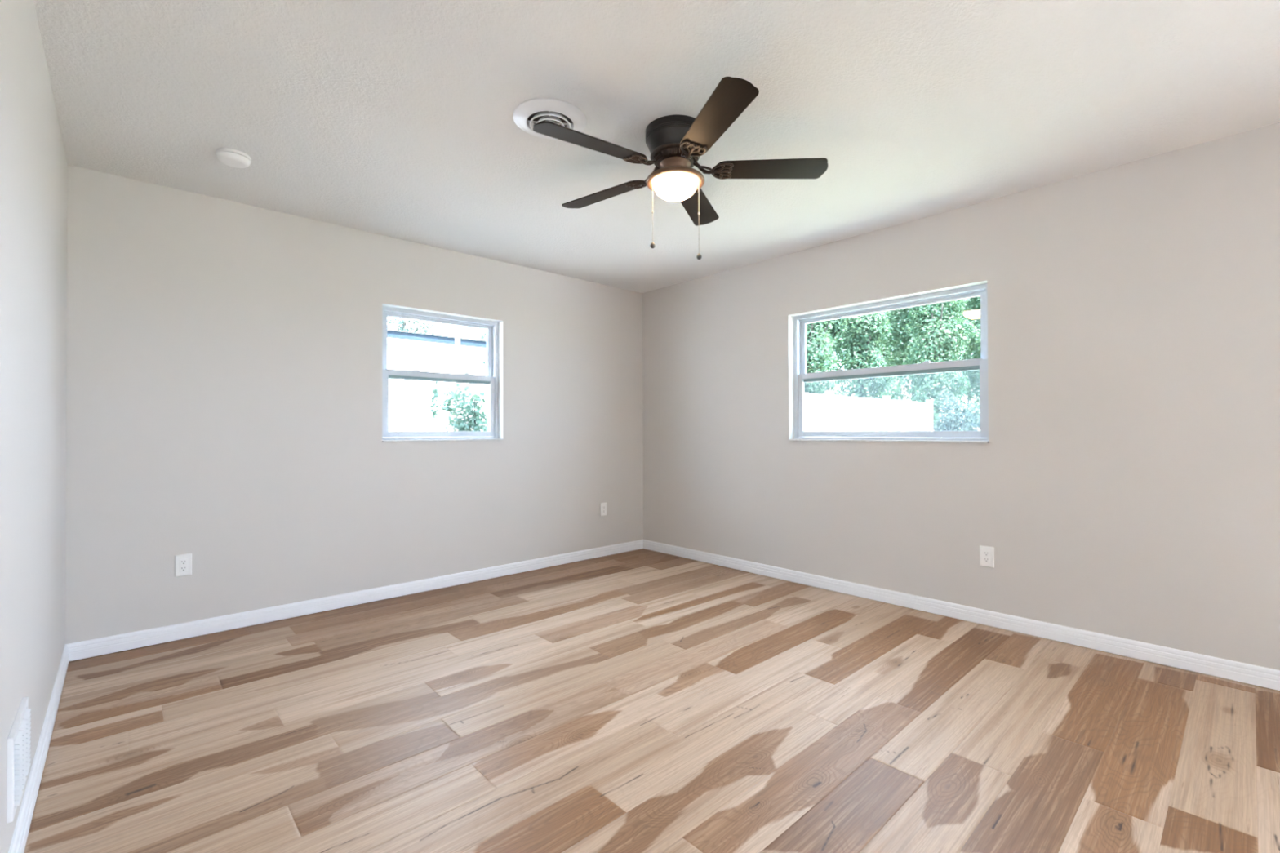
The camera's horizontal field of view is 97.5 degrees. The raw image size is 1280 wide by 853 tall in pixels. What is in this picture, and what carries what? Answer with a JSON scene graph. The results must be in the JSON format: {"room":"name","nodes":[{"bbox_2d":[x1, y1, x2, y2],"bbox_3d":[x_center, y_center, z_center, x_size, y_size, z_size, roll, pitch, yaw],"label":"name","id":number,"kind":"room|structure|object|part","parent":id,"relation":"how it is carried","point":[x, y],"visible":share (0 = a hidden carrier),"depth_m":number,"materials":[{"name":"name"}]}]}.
{"room":"empty bedroom","nodes":[
{"label":"empty bedroom","id":0,"kind":"room"},
{"bbox_2d":[0,0,67,852],"bbox_3d":[0.025,-0.027,-0.478,0.200,2.590,8.600,0,-1,-43],"label":"wall","id":1,"kind":"structure","parent":0,"point":[33,166],"depth_m":1.67,"materials":[{"name":"beige paint"}]},
{"bbox_2d":[6,696,31,823],"bbox_3d":[-1.629,0.862,1.476,0.018,0.204,0.292,0,-1,-43],"label":"air vent","id":2,"kind":"object","parent":1,"relation":"in","point":[18,746],"visible":1,"depth_m":1.41,"materials":[{"name":"white metal"}]},
{"bbox_2d":[8,644,69,852],"bbox_3d":[0.107,1.073,-0.414,0.014,0.083,8.600,0,-1,-43],"label":"baseboard","id":3,"kind":"structure","parent":1,"relation":"attached to","point":[20,837],"depth_m":1.78,"materials":[{"name":"white paint"}]},
{"bbox_2d":[65,164,643,660],"bbox_3d":[-1.461,0.013,4.133,4.259,2.590,0.200,0,-1,-43],"label":"wall","id":4,"kind":"structure","parent":0,"point":[224,358],"depth_m":3.40,"materials":[{"name":"beige paint"}]},
{"bbox_2d":[174,553,191,577],"bbox_3d":[-2.477,0.753,3.048,0.072,0.116,0.009,0,-1,-43],"label":"wall outlet","id":5,"kind":"object","parent":4,"relation":"attached to","point":[183,562],"visible":1,"depth_m":3.04,"materials":[{"name":"white plastic"}]},
{"bbox_2d":[179,558,187,572],"bbox_3d":[-2.475,0.753,3.046,0.033,0.067,0.003,0,-1,-43],"label":"receptacle","id":6,"kind":"object","parent":5,"relation":"attached to","point":[183,562],"depth_m":3.05,"materials":[{"name":"white plastic"}]},
{"bbox_2d":[66,539,643,661],"bbox_3d":[-1.385,1.112,4.046,3.859,0.083,0.014,0,-1,-43],"label":"baseboard","id":7,"kind":"structure","parent":4,"relation":"attached to","point":[115,643],"depth_m":3.46,"materials":[{"name":"white paint"}]},
{"bbox_2d":[382,303,503,442],"bbox_3d":[-1.442,-0.358,4.114,0.898,0.928,0.160,0,-1,-43],"label":"window","id":8,"kind":"structure","parent":4,"relation":"in","point":[494,377],"depth_m":4.16,"materials":[{"name":"white plastic"}]},
{"bbox_3d":[-1.479,-0.558,4.155,0.825,0.452,0.024,0,-1,-43],"label":"sash","id":9,"kind":"part","parent":8,"relation":"part of","materials":[{"name":"clear glass"}]},
{"bbox_3d":[-1.453,-0.159,4.126,0.836,0.471,0.032,0,-1,-43],"label":"sash","id":10,"kind":"part","parent":8,"relation":"part of","materials":[{"name":"white plastic"}]},
{"bbox_3d":[-1.415,0.100,4.082,0.895,0.012,0.084,0,-1,-43],"label":"sill","id":11,"kind":"part","parent":8,"relation":"part of","materials":[{"name":"white stone"}]},
{"bbox_2d":[600,502,606,515],"bbox_3d":[-0.325,0.742,5.029,0.072,0.116,0.009,0,-1,-43],"label":"wall outlet","id":12,"kind":"object","parent":4,"relation":"attached to","point":[602,505],"visible":1,"depth_m":5.02,"materials":[{"name":"white plastic"}]},
{"bbox_2d":[602,505,605,513],"bbox_3d":[-0.323,0.742,5.027,0.033,0.067,0.003,0,-1,-43],"label":"receptacle","id":13,"kind":"object","parent":12,"relation":"attached to","point":[603,506],"depth_m":5.03,"materials":[{"name":"white plastic"}]},
{"bbox_2d":[23,548,1279,852],"bbox_3d":[1.522,1.125,0.887,3.859,0.001,8.600,0,-1,-43],"label":"floor","id":14,"kind":"structure","parent":0,"point":[642,700],"depth_m":2.11,"materials":[{"name":"wood"}]},
{"bbox_2d":[33,0,1279,293],"bbox_3d":[1.515,-1.415,0.907,4.259,0.200,9.000,0,-1,-43],"label":"ceiling","id":15,"kind":"structure","parent":0,"point":[393,118],"depth_m":2.24,"materials":[{"name":"white paint"}]},
{"bbox_2d":[216,147,251,168],"bbox_3d":[-1.933,-1.271,2.673,0.136,0.042,0.136,0,-1,-43],"label":"smoke detector","id":16,"kind":"object","parent":15,"relation":"attached to","point":[228,157],"visible":1,"depth_m":2.64,"materials":[{"name":"white plastic"}]},
{"bbox_2d":[512,97,586,139],"bbox_3d":[-0.380,-1.281,2.376,0.308,0.035,0.308,0,-1,-43],"label":"ceiling vent","id":17,"kind":"object","parent":15,"relation":"in","point":[526,114],"visible":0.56,"depth_m":2.32,"materials":[{"name":"white metal"}]},
{"bbox_2d":[533,76,827,259],"bbox_3d":[0.117,-1.016,2.469,1.257,0.566,1.262,0,-1,-43],"label":"ceiling fan","id":18,"kind":"object","parent":15,"relation":"hanging from","point":[675,144],"visible":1,"depth_m":2.39,"materials":[{"name":"brown wood"}]},
{"bbox_3d":[-0.188,-1.126,2.236,0.496,0.006,0.137,0,11,-35],"label":"blade","id":19,"kind":"part","parent":18,"relation":"part of","materials":[{"name":"brown wood"}]},
{"bbox_3d":[-0.175,-1.123,2.725,0.496,0.006,0.137,0,11,37],"label":"blade","id":20,"kind":"part","parent":18,"relation":"part of","materials":[{"name":"brown wood"}]},
{"bbox_3d":[0.080,-0.960,2.471,0.052,0.305,0.004,0,0,1],"label":"pull chain","id":21,"kind":"part","parent":18,"relation":"part of","materials":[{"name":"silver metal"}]},
{"bbox_3d":[0.155,-1.038,2.472,0.197,0.072,0.197,0,-1,-43],"label":"lamp shade","id":22,"kind":"part","parent":18,"relation":"part of","materials":[{"name":"white glass"}]},
{"bbox_3d":[0.234,-0.935,2.471,0.054,0.355,0.004,0,0,1],"label":"pull chain","id":23,"kind":"part","parent":18,"relation":"part of","materials":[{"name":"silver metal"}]},
{"bbox_3d":[0.294,-1.123,2.865,0.137,0.006,0.496,-12,-4,19],"label":"blade","id":24,"kind":"part","parent":18,"relation":"part of","materials":[{"name":"brown wood"}]},
{"bbox_3d":[0.273,-1.129,2.074,0.137,0.006,0.496,12,-4,-16],"label":"blade","id":25,"kind":"part","parent":18,"relation":"part of","materials":[{"name":"brown wood"}]},
{"bbox_3d":[0.571,-1.127,2.462,0.496,0.006,0.137,0,-12,1],"label":"blade","id":26,"kind":"part","parent":18,"relation":"part of","materials":[{"name":"brown wood"}]},
{"bbox_2d":[642,122,1279,670],"bbox_3d":[3.080,-0.015,2.197,0.200,2.590,8.800,0,-1,-43],"label":"wall","id":27,"kind":"structure","parent":0,"point":[1125,483],"depth_m":2.98,"materials":[{"name":"beige paint"}]},
{"bbox_2d":[788,280,988,443],"bbox_3d":[1.606,-0.367,3.756,0.160,0.937,1.314,0,-1,-43],"label":"window","id":28,"kind":"structure","parent":27,"relation":"in","point":[797,375],"depth_m":3.74,"materials":[{"name":"white plastic"}]},
{"bbox_3d":[1.579,0.096,3.727,0.084,0.012,1.311,0,-1,-43],"label":"sill","id":29,"kind":"part","parent":28,"relation":"part of","materials":[{"name":"white stone"}]},
{"bbox_3d":[1.619,-0.163,3.767,0.032,0.471,1.252,0,-1,-43],"label":"sash","id":30,"kind":"part","parent":28,"relation":"part of","materials":[{"name":"white plastic"}]},
{"bbox_3d":[1.645,-0.567,3.794,0.024,0.462,1.241,0,-1,-43],"label":"sash","id":31,"kind":"part","parent":28,"relation":"part of","materials":[{"name":"clear glass"}]},
{"bbox_2d":[643,539,1279,690],"bbox_3d":[2.937,1.085,2.189,0.014,0.083,8.600,0,-1,-43],"label":"baseboard","id":32,"kind":"structure","parent":27,"relation":"attached to","point":[1260,676],"depth_m":3.10,"materials":[{"name":"white paint"}]},
{"bbox_2d":[979,545,994,567],"bbox_3d":[1.990,0.746,3.224,0.009,0.116,0.072,0,-1,-43],"label":"wall outlet","id":33,"kind":"object","parent":27,"relation":"attached to","point":[986,553],"visible":1,"depth_m":3.22,"materials":[{"name":"white plastic"}]},
{"bbox_2d":[982,550,990,563],"bbox_3d":[1.988,0.746,3.222,0.003,0.067,0.033,0,-1,-43],"label":"receptacle","id":34,"kind":"object","parent":33,"relation":"attached to","point":[986,553],"depth_m":3.22,"materials":[{"name":"white plastic"}]},
{"label":"outside","id":35,"kind":"structure","parent":0,"visible":0},
{"label":"ground","id":36,"kind":"structure","parent":35,"visible":0},
{"bbox_2d":[387,316,448,336],"bbox_3d":[-7.904,-1.919,19.177,2.746,6.752,3.087,0,-1,-43],"label":"leafy tree","id":37,"kind":"object","parent":36,"relation":"on","point":[403,322],"visible":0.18,"depth_m":19.04,"materials":[{"name":"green plant"}]},
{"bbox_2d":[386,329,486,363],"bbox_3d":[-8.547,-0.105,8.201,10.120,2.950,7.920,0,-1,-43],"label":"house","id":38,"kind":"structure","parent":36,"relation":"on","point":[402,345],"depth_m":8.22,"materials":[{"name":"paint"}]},
{"bbox_2d":[429,381,444,431],"bbox_3d":[-1.701,0.446,4.702,0.107,1.755,0.184,0,-1,-43],"label":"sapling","id":39,"kind":"object","parent":36,"relation":"on","point":[434,413],"visible":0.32,"depth_m":4.72,"materials":[{"name":"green plant"}]},
{"bbox_2d":[455,325,459,356],"bbox_3d":[-2.221,-0.461,6.837,0.068,3.605,0.066,0,-1,-43],"label":"pole","id":40,"kind":"object","parent":36,"relation":"on","point":[457,327],"visible":0.02,"depth_m":6.82,"materials":[{"name":"paint"}]},
{"bbox_2d":[428,372,488,431],"bbox_3d":[-1.551,0.418,5.049,0.590,1.819,0.588,0,0,18],"label":"shrub","id":41,"kind":"object","parent":36,"relation":"on","point":[474,423],"visible":0.56,"depth_m":5.03,"materials":[{"name":"green plant"}]},
{"bbox_2d":[470,328,486,366],"bbox_3d":[-5.082,-1.651,21.268,2.202,6.232,2.371,0,-1,-43],"label":"leafy tree","id":42,"kind":"object","parent":36,"relation":"on","point":[481,337],"visible":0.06,"depth_m":21.25,"materials":[{"name":"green plant"}]},
{"bbox_2d":[386,356,933,437],"bbox_3d":[0.880,0.336,7.983,16.932,2.010,0.132,0,-1,-43],"label":"fence","id":43,"kind":"object","parent":36,"relation":"on","point":[409,401],"visible":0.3,"depth_m":9.88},
{"bbox_3d":[-2.663,0.329,4.738,2.272,1.895,0.020,0,-1,-43],"label":"board panel","id":44,"kind":"part","parent":43,"relation":"part of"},
{"bbox_3d":[-2.640,-0.394,4.722,2.280,0.084,0.042,0,-1,-43],"label":"fence rail","id":45,"kind":"part","parent":43,"relation":"part of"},
{"bbox_3d":[-1.769,0.325,5.545,0.132,2.010,0.132,0,-1,-43],"label":"fence post","id":46,"kind":"part","parent":43,"relation":"part of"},
{"bbox_3d":[-0.874,-0.387,6.348,2.280,0.084,0.042,0,-1,-43],"label":"fence rail","id":47,"kind":"part","parent":43,"relation":"part of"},
{"bbox_3d":[-0.897,0.336,6.364,2.272,1.896,0.020,0,-1,-43],"label":"board panel","id":48,"kind":"part","parent":43,"relation":"part of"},
{"bbox_3d":[2.635,0.350,9.614,2.272,1.896,0.020,0,-1,-43],"label":"board panel","id":49,"kind":"part","parent":43,"relation":"part of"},
{"bbox_3d":[2.658,-0.372,9.598,2.280,0.084,0.042,0,-1,-43],"label":"fence rail","id":50,"kind":"part","parent":43,"relation":"part of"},
{"bbox_3d":[3.529,0.347,10.420,0.132,2.010,0.132,0,-1,-43],"label":"fence post","id":51,"kind":"part","parent":43,"relation":"part of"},
{"bbox_3d":[4.401,0.358,11.239,2.272,1.896,0.020,0,-1,-43],"label":"board panel","id":52,"kind":"part","parent":43,"relation":"part of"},
{"bbox_3d":[4.424,-0.364,11.223,2.280,0.084,0.042,0,-1,-43],"label":"fence rail","id":53,"kind":"part","parent":43,"relation":"part of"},
{"bbox_3d":[5.295,0.354,12.045,0.132,2.010,0.132,0,-1,-43],"label":"fence post","id":54,"kind":"part","parent":43,"relation":"part of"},
{"bbox_3d":[6.167,0.365,12.864,2.272,1.896,0.020,0,-1,-43],"label":"board panel","id":55,"kind":"part","parent":43,"relation":"part of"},
{"bbox_3d":[6.190,-0.357,12.848,2.280,0.084,0.042,0,-1,-43],"label":"fence rail","id":56,"kind":"part","parent":43,"relation":"part of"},
{"bbox_3d":[7.061,0.362,13.671,0.132,2.010,0.132,0,-1,-43],"label":"fence post","id":57,"kind":"part","parent":43,"relation":"part of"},
{"bbox_2d":[804,320,838,394],"bbox_3d":[3.876,-1.379,13.538,1.813,5.521,1.792,0,0,19],"label":"leafy tree","id":58,"kind":"object","parent":36,"relation":"on","point":[819,347],"visible":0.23,"depth_m":13.06,"materials":[{"name":"green plant"}]},
{"bbox_2d":[810,319,848,394],"bbox_3d":[6.446,-2.745,20.011,3.130,8.331,3.167,0,0,26],"label":"leafy tree","id":59,"kind":"object","parent":36,"relation":"on","point":[836,327],"visible":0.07,"depth_m":19.27,"materials":[{"name":"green plant"}]},
{"bbox_2d":[833,311,897,399],"bbox_3d":[5.773,-1.575,14.670,1.712,5.919,1.474,0,0,25],"label":"leafy tree","id":60,"kind":"object","parent":36,"relation":"on","point":[862,340],"visible":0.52,"depth_m":14.38,"materials":[{"name":"green plant"}]},
{"bbox_2d":[854,311,911,400],"bbox_3d":[12.326,-4.822,28.482,4.223,12.581,4.171,0,0,-19],"label":"leafy tree","id":61,"kind":"object","parent":36,"relation":"on","point":[883,353],"visible":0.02,"depth_m":27.81,"materials":[{"name":"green plant"}]},
{"bbox_2d":[873,301,964,402],"bbox_3d":[10.701,-3.391,22.086,3.535,9.631,3.426,0,0,26],"label":"leafy tree","id":62,"kind":"object","parent":36,"relation":"on","point":[904,340],"visible":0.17,"depth_m":21.56,"materials":[{"name":"green plant"}]},
{"bbox_2d":[902,297,977,431],"bbox_3d":[8.250,-1.747,15.566,1.706,6.261,1.709,0,0,10],"label":"leafy tree","id":63,"kind":"object","parent":36,"relation":"on","point":[932,328],"visible":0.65,"depth_m":15.16,"materials":[{"name":"green plant"}]},
{"bbox_2d":[931,389,974,431],"bbox_3d":[6.906,0.270,12.433,1.040,2.182,0.794,0,0,23],"label":"shrub","id":64,"kind":"object","parent":36,"relation":"on","point":[951,423],"visible":0.41,"depth_m":12.32,"materials":[{"name":"green plant"}]},
{"bbox_2d":[945,297,979,431],"bbox_3d":[18.485,-5.673,31.454,4.907,14.291,4.783,0,0,-4],"label":"leafy tree","id":65,"kind":"object","parent":36,"relation":"on","point":[970,397],"visible":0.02,"depth_m":30.70,"materials":[{"name":"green plant"}]},
{"bbox_2d":[956,307,976,376],"bbox_3d":[15.353,-4.199,23.453,3.602,11.240,3.675,0,-1,-43],"label":"leafy tree","id":66,"kind":"object","parent":36,"relation":"on","point":[975,308],"visible":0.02,"depth_m":24.26,"materials":[{"name":"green plant"}]},
{"bbox_2d":[960,296,980,427],"bbox_3d":[10.327,-2.385,16.686,1.786,7.538,1.867,0,0,-9],"label":"leafy tree","id":67,"kind":"object","parent":36,"relation":"on","point":[975,302],"visible":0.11,"depth_m":16.76,"materials":[{"name":"green plant"}]},
{"bbox_2d":[960,400,980,438],"bbox_3d":[5.976,0.447,9.767,0.882,1.793,0.942,0,0,-23],"label":"shrub","id":68,"kind":"object","parent":36,"relation":"on","point":[975,419],"visible":0.06,"depth_m":9.73,"materials":[{"name":"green plant"}]}
]}

